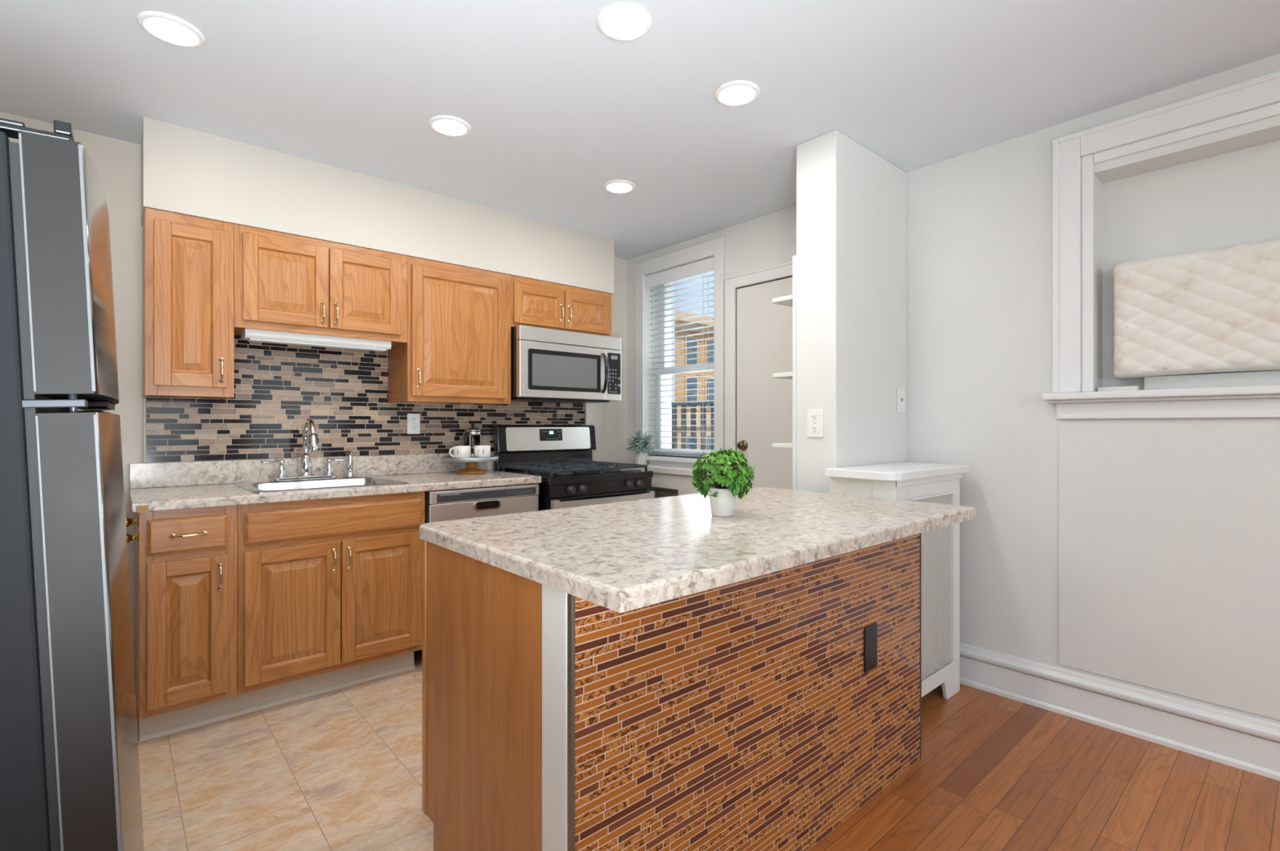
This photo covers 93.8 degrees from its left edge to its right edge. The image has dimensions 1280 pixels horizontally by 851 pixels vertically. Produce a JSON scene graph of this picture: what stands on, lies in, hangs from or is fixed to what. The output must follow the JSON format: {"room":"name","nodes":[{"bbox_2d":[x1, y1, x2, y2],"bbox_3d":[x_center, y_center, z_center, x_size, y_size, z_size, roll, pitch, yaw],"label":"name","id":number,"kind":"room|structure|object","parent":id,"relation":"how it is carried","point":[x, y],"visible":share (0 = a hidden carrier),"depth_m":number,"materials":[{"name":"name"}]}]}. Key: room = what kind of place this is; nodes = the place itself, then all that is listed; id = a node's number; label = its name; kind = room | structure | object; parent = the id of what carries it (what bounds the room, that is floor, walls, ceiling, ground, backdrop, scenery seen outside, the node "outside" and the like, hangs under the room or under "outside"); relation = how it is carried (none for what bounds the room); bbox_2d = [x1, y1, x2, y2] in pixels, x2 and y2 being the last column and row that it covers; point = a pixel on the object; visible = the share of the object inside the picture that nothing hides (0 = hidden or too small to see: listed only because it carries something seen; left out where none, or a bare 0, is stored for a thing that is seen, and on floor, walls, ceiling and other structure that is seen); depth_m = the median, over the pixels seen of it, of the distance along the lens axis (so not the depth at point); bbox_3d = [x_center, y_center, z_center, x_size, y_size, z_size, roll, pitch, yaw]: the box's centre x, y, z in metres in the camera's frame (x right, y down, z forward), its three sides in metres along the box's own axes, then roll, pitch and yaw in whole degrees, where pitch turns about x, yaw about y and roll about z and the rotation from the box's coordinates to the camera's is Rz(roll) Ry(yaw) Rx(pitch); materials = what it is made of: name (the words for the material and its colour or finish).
{"room":"kitchen","nodes":[
{"label":"kitchen","id":0,"kind":"room"},
{"bbox_2d":[0,111,626,688],"bbox_3d":[-1.590,-0.033,3.356,3.830,2.455,0.150,0,0,-41],"label":"wall","id":1,"kind":"structure","parent":0,"point":[117,163],"depth_m":2.67,"materials":[{"name":"white paint"}]},
{"bbox_2d":[142,207,234,399],"bbox_3d":[-2.000,-0.509,2.651,0.304,0.769,0.366,0,0,-41],"label":"upper cabinet","id":2,"kind":"object","parent":1,"relation":"attached to","point":[188,260],"visible":1,"depth_m":2.54,"materials":[{"name":"brown wood"}]},
{"bbox_2d":[234,223,407,346],"bbox_3d":[-1.598,-0.665,3.003,0.761,0.457,0.366,0,0,-41],"label":"upper cabinet","id":3,"kind":"object","parent":1,"relation":"attached to","point":[284,282],"visible":0.98,"depth_m":2.86,"materials":[{"name":"brown wood"}]},
{"bbox_2d":[241,328,391,351],"bbox_3d":[-1.577,-0.416,2.958,0.645,0.050,0.107,0,0,-41],"label":"strip light","id":4,"kind":"object","parent":3,"relation":"attached to","point":[251,335],"visible":0.99,"depth_m":2.90,"materials":[{"name":"plastic"}]},
{"bbox_2d":[143,334,586,462],"bbox_3d":[-1.309,-0.137,3.489,2.440,0.608,0.017,0,0,-41],"label":"tile backsplash","id":5,"kind":"structure","parent":1,"relation":"attached to","point":[277,387],"depth_m":3.12,"materials":[{"name":"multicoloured tile"}]},
{"bbox_2d":[407,413,420,434],"bbox_3d":[-1.311,-0.010,3.471,0.074,0.118,0.009,0,0,-41],"label":"wall outlet","id":6,"kind":"object","parent":5,"relation":"attached to","point":[413,420],"visible":1,"depth_m":3.47,"materials":[{"name":"plastic"}]},
{"bbox_2d":[411,417,417,422],"bbox_3d":[-1.310,-0.036,3.469,0.033,0.029,0.003,0,0,-41],"label":"receptacle","id":7,"kind":"object","parent":6,"relation":"attached to","point":[413,419],"depth_m":3.47,"materials":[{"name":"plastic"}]},
{"bbox_2d":[411,426,417,431],"bbox_3d":[-1.310,0.016,3.469,0.033,0.029,0.003,0,0,-41],"label":"receptacle","id":8,"kind":"object","parent":6,"relation":"attached to","point":[413,428],"depth_m":3.47,"materials":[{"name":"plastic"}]},
{"bbox_2d":[387,256,511,405],"bbox_3d":[-1.082,-0.510,3.455,0.609,0.767,0.366,0,0,-41],"label":"upper cabinet","id":9,"kind":"object","parent":1,"relation":"attached to","point":[459,317],"visible":1,"depth_m":3.31,"materials":[{"name":"brown wood"}]},
{"bbox_2d":[511,275,611,337],"bbox_3d":[-0.566,-0.742,3.907,0.761,0.305,0.366,0,0,-41],"label":"upper cabinet","id":10,"kind":"object","parent":1,"relation":"attached to","point":[534,303],"visible":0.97,"depth_m":3.76,"materials":[{"name":"brown wood"}]},
{"bbox_2d":[511,325,621,404],"bbox_3d":[-0.523,-0.371,3.869,0.766,0.432,0.446,0,0,-41],"label":"microwave","id":11,"kind":"object","parent":10,"relation":"attached to","point":[550,366],"visible":0.95,"depth_m":3.70,"materials":[{"name":"silver metal"}]},
{"bbox_2d":[141,116,613,294],"bbox_3d":[-1.208,-1.078,3.375,2.460,0.364,0.325,0,0,-41],"label":"soffit","id":12,"kind":"structure","parent":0,"point":[187,171],"depth_m":2.95,"materials":[{"name":"white paint"}]},
{"bbox_2d":[0,0,1279,260],"bbox_3d":[0.671,-1.320,1.018,4.150,0.120,6.647,0,0,-41],"label":"ceiling","id":13,"kind":"structure","parent":0,"point":[557,109],"depth_m":2.19,"materials":[{"name":"paint"}]},
{"bbox_2d":[136,10,204,48],"bbox_3d":[-1.489,-1.255,1.904,0.172,0.010,0.172,0,0,-41],"label":"recessed light","id":14,"kind":"object","parent":13,"relation":"in","point":[169,28],"visible":1,"depth_m":1.89,"materials":[{"name":"white plastic"}]},
{"bbox_2d":[146,18,195,44],"bbox_3d":[-1.489,-1.254,1.904,0.125,0.005,0.125,0,0,30],"label":"diffuser","id":15,"kind":"object","parent":14,"relation":"attached to","point":[171,31],"depth_m":1.90,"materials":[{"name":"white plastic"}]},
{"bbox_2d":[427,115,471,137],"bbox_3d":[-0.798,-1.255,2.515,0.172,0.010,0.172,0,0,-41],"label":"recessed light","id":16,"kind":"object","parent":13,"relation":"in","point":[446,125],"visible":1,"depth_m":2.50,"materials":[{"name":"white plastic"}]},
{"bbox_2d":[434,120,465,134],"bbox_3d":[-0.798,-1.254,2.515,0.125,0.005,0.125,0,0,38],"label":"diffuser","id":17,"kind":"object","parent":16,"relation":"attached to","point":[441,126],"depth_m":2.51,"materials":[{"name":"white plastic"}]},
{"bbox_2d":[603,179,635,193],"bbox_3d":[-0.109,-1.255,3.152,0.172,0.010,0.172,0,0,-41],"label":"recessed light","id":18,"kind":"object","parent":13,"relation":"in","point":[616,186],"visible":1,"depth_m":3.13,"materials":[{"name":"white plastic"}]},
{"bbox_2d":[607,182,631,192],"bbox_3d":[-0.109,-1.254,3.152,0.125,0.005,0.125,0,0,38],"label":"diffuser","id":19,"kind":"object","parent":18,"relation":"attached to","point":[611,187],"depth_m":3.14,"materials":[{"name":"white plastic"}]},
{"bbox_2d":[596,3,651,41],"bbox_3d":[-0.050,-1.255,1.871,0.172,0.010,0.172,0,0,-41],"label":"recessed light","id":20,"kind":"object","parent":13,"relation":"in","point":[623,22],"visible":1,"depth_m":1.86,"materials":[{"name":"white plastic"}]},
{"bbox_2d":[604,10,644,38],"bbox_3d":[-0.050,-1.254,1.871,0.125,0.005,0.125,0,0,-30],"label":"diffuser","id":21,"kind":"object","parent":20,"relation":"attached to","point":[617,24],"depth_m":1.87,"materials":[{"name":"white plastic"}]},
{"bbox_2d":[714,80,759,106],"bbox_3d":[0.367,-1.255,2.269,0.172,0.010,0.172,0,0,-41],"label":"recessed light","id":22,"kind":"object","parent":13,"relation":"in","point":[739,92],"visible":1,"depth_m":2.25,"materials":[{"name":"white plastic"}]},
{"bbox_2d":[720,85,753,104],"bbox_3d":[0.367,-1.254,2.269,0.125,0.005,0.125,0,0,38],"label":"diffuser","id":23,"kind":"object","parent":22,"relation":"attached to","point":[729,95],"depth_m":2.27,"materials":[{"name":"white plastic"}]},
{"bbox_2d":[136,651,1279,850],"bbox_3d":[0.706,1.245,1.015,4.000,0.100,6.597,0,0,-41],"label":"floor","id":24,"kind":"structure","parent":0,"point":[340,770],"depth_m":1.97,"materials":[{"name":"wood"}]},
{"bbox_2d":[0,118,143,850],"bbox_3d":[-1.479,0.328,1.171,0.785,1.739,0.757,0,0,-39],"label":"refrigerator","id":25,"kind":"object","parent":24,"relation":"on","point":[70,779],"visible":1,"depth_m":1.06,"materials":[{"name":"metal"}]},
{"bbox_2d":[125,505,237,741],"bbox_3d":[-1.935,0.757,2.501,0.356,0.874,0.641,0,0,-41],"label":"base cabinet","id":26,"kind":"object","parent":24,"relation":"on","point":[186,560],"visible":0.88,"depth_m":2.29,"materials":[{"name":"brown wood"}]},
{"bbox_2d":[237,491,424,695],"bbox_3d":[-1.513,0.757,2.870,0.764,0.874,0.641,0,0,-41],"label":"base cabinet","id":27,"kind":"object","parent":24,"relation":"on","point":[325,585],"visible":0.95,"depth_m":2.61,"materials":[{"name":"brown wood"}]},
{"bbox_2d":[139,652,414,742],"bbox_3d":[-1.500,1.143,2.602,1.038,0.104,0.015,0,0,-41],"label":"toe kick","id":28,"kind":"object","parent":27,"relation":"attached to","point":[162,725],"visible":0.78,"depth_m":2.53,"materials":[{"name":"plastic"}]},
{"bbox_2d":[129,453,541,513],"bbox_3d":[-1.407,0.243,2.990,1.730,0.150,0.640,0,0,-41],"label":"countertop","id":29,"kind":"structure","parent":27,"relation":"on","point":[179,475],"depth_m":2.85,"materials":[{"name":"stone"}]},
{"bbox_2d":[260,418,349,481],"bbox_3d":[-1.649,0.119,2.988,0.402,0.310,0.220,0,0,-41],"label":"faucet","id":30,"kind":"object","parent":29,"relation":"on","point":[305,465],"visible":1,"depth_m":3.02,"materials":[{"name":"silver metal"}]},
{"bbox_2d":[235,475,408,493],"bbox_3d":[-1.530,0.364,2.882,0.640,0.180,0.560,0,0,-41],"label":"sink","id":31,"kind":"object","parent":29,"relation":"in","point":[267,486],"visible":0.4,"depth_m":2.96,"materials":[{"name":"metal"}]},
{"bbox_2d":[345,450,355,477],"bbox_3d":[-1.541,0.203,3.177,0.047,0.143,0.066,0,0,-14],"label":"sprayer","id":32,"kind":"object","parent":31,"relation":"on","point":[349,469],"visible":1,"depth_m":3.17,"materials":[{"name":"silver metal"}]},
{"bbox_2d":[443,455,498,474],"bbox_3d":[-0.996,0.232,3.531,0.314,0.098,0.314,0,0,-41],"label":"cake stand","id":33,"kind":"object","parent":29,"relation":"on","point":[471,462],"visible":0.9,"depth_m":3.45,"materials":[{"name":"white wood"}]},
{"bbox_2d":[448,445,471,457],"bbox_3d":[-1.031,0.152,3.439,0.114,0.068,0.097,0,0,-9],"label":"mug","id":34,"kind":"object","parent":33,"relation":"on","point":[459,451],"visible":0.94,"depth_m":3.40,"materials":[{"name":"ceramic"}]},
{"bbox_2d":[463,423,481,457],"bbox_3d":[-1.017,0.087,3.600,0.128,0.197,0.110,0,0,-41],"label":"press","id":35,"kind":"object","parent":33,"relation":"on","point":[476,433],"visible":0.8,"depth_m":3.58,"materials":[{"name":"silver glass"}]},
{"bbox_2d":[473,445,490,457],"bbox_3d":[-0.922,0.152,3.502,0.097,0.068,0.114,0,0,-23],"label":"mug","id":36,"kind":"object","parent":33,"relation":"on","point":[479,451],"visible":0.97,"depth_m":3.47,"materials":[{"name":"ceramic"}]},
{"bbox_2d":[416,483,538,654],"bbox_3d":[-0.985,0.757,3.334,0.630,0.868,0.606,0,0,-41],"label":"dishwasher","id":37,"kind":"object","parent":24,"relation":"on","point":[444,505],"visible":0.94,"depth_m":3.08,"materials":[{"name":"metal"}]},
{"bbox_2d":[493,425,654,511],"bbox_3d":[-0.411,0.596,3.772,0.766,1.199,0.717,0,0,-41],"label":"gas stove","id":38,"kind":"object","parent":24,"relation":"on","point":[562,455],"visible":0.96,"depth_m":3.75,"materials":[{"name":"black metal"}]},
{"bbox_2d":[499,468,653,485],"bbox_3d":[-0.411,0.306,3.774,0.760,0.045,0.630,0,0,-41],"label":"cooktop","id":39,"kind":"object","parent":38,"relation":"in","point":[617,476],"depth_m":3.54,"materials":[{"name":"black metal"}]},
{"bbox_2d":[548,489,654,510],"bbox_3d":[-0.202,0.700,3.535,0.748,0.590,0.084,0,0,-41],"label":"oven","id":40,"kind":"object","parent":38,"relation":"in","point":[600,497],"depth_m":3.48,"materials":[{"name":"metal"}]},
{"bbox_2d":[613,463,711,497],"bbox_3d":[0.187,0.740,4.105,0.160,0.910,0.990,0,0,-41],"label":"radiator cover","id":41,"kind":"object","parent":24,"relation":"on","point":[677,480],"visible":0.17,"depth_m":3.98,"materials":[{"name":"beige paint"}]},
{"bbox_2d":[626,431,654,465],"bbox_3d":[-0.013,0.160,4.296,0.185,0.246,0.245,0,0,-41],"label":"potted plant","id":42,"kind":"object","parent":41,"relation":"on","point":[642,449],"visible":1,"depth_m":4.28,"materials":[{"name":"green plant"}]},
{"bbox_2d":[648,486,678,497],"bbox_3d":[0.091,0.759,4.136,0.012,0.672,0.502,0,0,-41],"label":"grille","id":43,"kind":"object","parent":41,"relation":"attached to","point":[670,489],"depth_m":4.03,"materials":[{"name":"brown metal"}]},
{"bbox_2d":[422,533,921,850],"bbox_3d":[0.196,0.757,1.923,1.520,0.874,0.736,0,0,-41],"label":"kitchen island","id":44,"kind":"object","parent":24,"relation":"on","point":[746,715],"visible":0.88,"depth_m":1.46,"materials":[{"name":"brown tile"}]},
{"bbox_2d":[419,487,976,613],"bbox_3d":[0.261,0.300,1.889,1.591,0.038,0.925,0,0,-41],"label":"island countertop","id":45,"kind":"structure","parent":44,"relation":"on","point":[627,556],"depth_m":1.51,"materials":[{"name":"stone"}]},
{"bbox_2d":[691,448,754,516],"bbox_3d":[0.258,0.174,1.869,0.191,0.213,0.202,0,0,-41],"label":"potted plant","id":46,"kind":"object","parent":45,"relation":"on","point":[720,485],"visible":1,"depth_m":1.83,"materials":[{"name":"green plant"}]},
{"bbox_2d":[863,622,877,672],"bbox_3d":[0.734,0.705,1.903,0.078,0.142,0.007,0,0,-41],"label":"wall plate","id":47,"kind":"object","parent":44,"relation":"attached to","point":[870,632],"visible":1,"depth_m":1.90,"materials":[{"name":"black plastic"}]},
{"bbox_2d":[824,462,968,699],"bbox_3d":[1.123,0.686,2.587,0.687,1.017,0.311,0,0,-41],"label":"radiator cover","id":48,"kind":"object","parent":24,"relation":"on","point":[935,483],"visible":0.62,"depth_m":2.56,"materials":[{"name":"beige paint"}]},
{"bbox_2d":[912,491,951,680],"bbox_3d":[1.219,0.672,2.514,0.421,0.765,0.001,0,0,-41],"label":"grille","id":49,"kind":"object","parent":48,"relation":"attached to","point":[927,671],"depth_m":2.55,"materials":[{"name":"white metal"}]},
{"bbox_2d":[626,205,796,497],"bbox_3d":[0.620,-0.033,3.944,0.270,2.455,2.177,0,0,-41],"label":"wall","id":50,"kind":"structure","parent":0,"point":[769,240],"depth_m":4.21,"materials":[{"name":"white paint"}]},
{"bbox_2d":[633,236,724,469],"bbox_3d":[0.307,-0.455,4.189,0.232,1.500,0.858,0,0,-41],"label":"window","id":51,"kind":"structure","parent":50,"relation":"attached to","point":[716,247],"depth_m":4.22,"materials":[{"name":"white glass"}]},
{"bbox_2d":[645,257,714,454],"bbox_3d":[0.293,-0.456,4.170,0.069,1.292,0.684,0,0,-41],"label":"window blind","id":52,"kind":"object","parent":50,"relation":"attached to","point":[704,266],"visible":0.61,"depth_m":4.18,"materials":[{"name":"white plastic"}]},
{"bbox_2d":[724,261,792,489],"bbox_3d":[0.835,0.128,3.454,0.052,2.135,0.927,0,0,-41],"label":"door","id":53,"kind":"structure","parent":50,"relation":"attached to","point":[758,331],"depth_m":3.60,"materials":[{"name":"paint"}]},
{"bbox_2d":[792,129,906,493],"bbox_3d":[1.009,-0.033,2.842,0.667,2.455,0.218,0,0,-41],"label":"wall partition","id":54,"kind":"structure","parent":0,"point":[850,263],"depth_m":2.66,"materials":[{"name":"white paint"}]},
{"bbox_2d":[772,294,792,306],"bbox_3d":[0.762,-0.583,2.853,0.295,0.020,0.122,0,0,-41],"label":"wall shelf","id":55,"kind":"object","parent":54,"relation":"attached to","point":[787,300],"visible":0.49,"depth_m":2.77,"materials":[{"name":"paint"}]},
{"bbox_2d":[772,372,792,379],"bbox_3d":[0.762,-0.233,2.853,0.295,0.020,0.122,0,0,-41],"label":"wall shelf","id":56,"kind":"object","parent":54,"relation":"attached to","point":[788,375],"visible":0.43,"depth_m":2.77,"materials":[{"name":"paint"}]},
{"bbox_2d":[772,443,792,448],"bbox_3d":[0.762,0.093,2.853,0.295,0.020,0.122,0,0,-41],"label":"wall shelf","id":57,"kind":"object","parent":54,"relation":"attached to","point":[774,445],"visible":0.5,"depth_m":2.76,"materials":[{"name":"paint"}]},
{"bbox_2d":[807,408,823,437],"bbox_3d":[0.763,-0.010,2.612,0.009,0.122,0.080,0,0,-41],"label":"wall outlet","id":58,"kind":"object","parent":54,"relation":"attached to","point":[815,417],"visible":1,"depth_m":2.61,"materials":[{"name":"plastic"}]},
{"bbox_2d":[811,413,817,420],"bbox_3d":[0.761,-0.036,2.610,0.003,0.029,0.033,0,0,-41],"label":"receptacle","id":59,"kind":"object","parent":58,"relation":"attached to","point":[814,416],"depth_m":2.61,"materials":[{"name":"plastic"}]},
{"bbox_2d":[811,426,817,432],"bbox_3d":[0.761,0.016,2.610,0.003,0.029,0.033,0,0,-41],"label":"receptacle","id":60,"kind":"object","parent":58,"relation":"attached to","point":[814,428],"depth_m":2.61,"materials":[{"name":"plastic"}]},
{"bbox_2d":[897,387,905,412],"bbox_3d":[1.278,-0.125,2.925,0.074,0.118,0.010,0,0,-41],"label":"wall plate","id":61,"kind":"object","parent":54,"relation":"attached to","point":[900,392],"visible":1,"depth_m":2.92,"materials":[{"name":"plastic"}]},
{"bbox_2d":[906,53,1279,724],"bbox_3d":[2.839,-0.033,1.469,0.292,2.455,4.470,0,0,-41],"label":"wall","id":62,"kind":"structure","parent":0,"point":[1140,553],"depth_m":2.43,"materials":[{"name":"white paint"}]},
{"bbox_2d":[960,643,1279,781],"bbox_3d":[2.759,1.104,1.328,0.028,0.182,4.364,0,0,-41],"label":"baseboard","id":63,"kind":"structure","parent":62,"relation":"attached to","point":[1250,744],"depth_m":2.31,"materials":[{"name":"white wood"}]},
{"bbox_2d":[1041,71,1279,419],"bbox_3d":[2.190,-0.609,2.045,0.210,1.163,1.352,0,0,-41],"label":"window","id":64,"kind":"structure","parent":62,"relation":"in","point":[1073,160],"depth_m":2.36,"materials":[{"name":"white wood"}]},
{"bbox_2d":[1113,237,1279,390],"bbox_3d":[2.223,-0.391,2.077,0.143,0.514,0.916,0,0,-41],"label":"air conditioner cover","id":65,"kind":"object","parent":64,"relation":"on","point":[1208,312],"visible":0.99,"depth_m":2.19,"materials":[{"name":"fabric"}]},
{"label":"outside","id":66,"kind":"structure","parent":0,"visible":0},
{"bbox_3d":[4.404,4.495,20.472,26.400,0.200,35.000,0,0,-41],"label":"ground","id":67,"kind":"structure","parent":66,"visible":0},
{"bbox_2d":[671,282,674,448],"bbox_3d":[-1.361,0.095,10.373,2.620,8.600,3.200,0,0,-41],"label":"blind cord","id":68,"kind":"structure","parent":67,"relation":"on","point":[672,283],"depth_m":10.04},
{"bbox_2d":[674,310,714,450],"bbox_3d":[2.329,0.620,21.247,8.500,7.550,5.500,0,0,-41],"label":"building","id":69,"kind":"structure","parent":67,"relation":"on","point":[711,391],"depth_m":17.19,"materials":[{"name":"beige brick"}]},
{"bbox_3d":[0.129,2.696,5.962,1.450,3.398,2.800,0,0,-41],"label":"deck","id":70,"kind":"object","parent":67,"relation":"on","visible":0},
{"bbox_2d":[671,400,714,450],"bbox_3d":[0.566,0.367,6.344,0.090,1.255,2.400,0,0,-41],"label":"deck railing","id":71,"kind":"object","parent":70,"relation":"on","point":[693,416],"visible":0.11,"depth_m":6.33,"materials":[{"name":"brown wood"}]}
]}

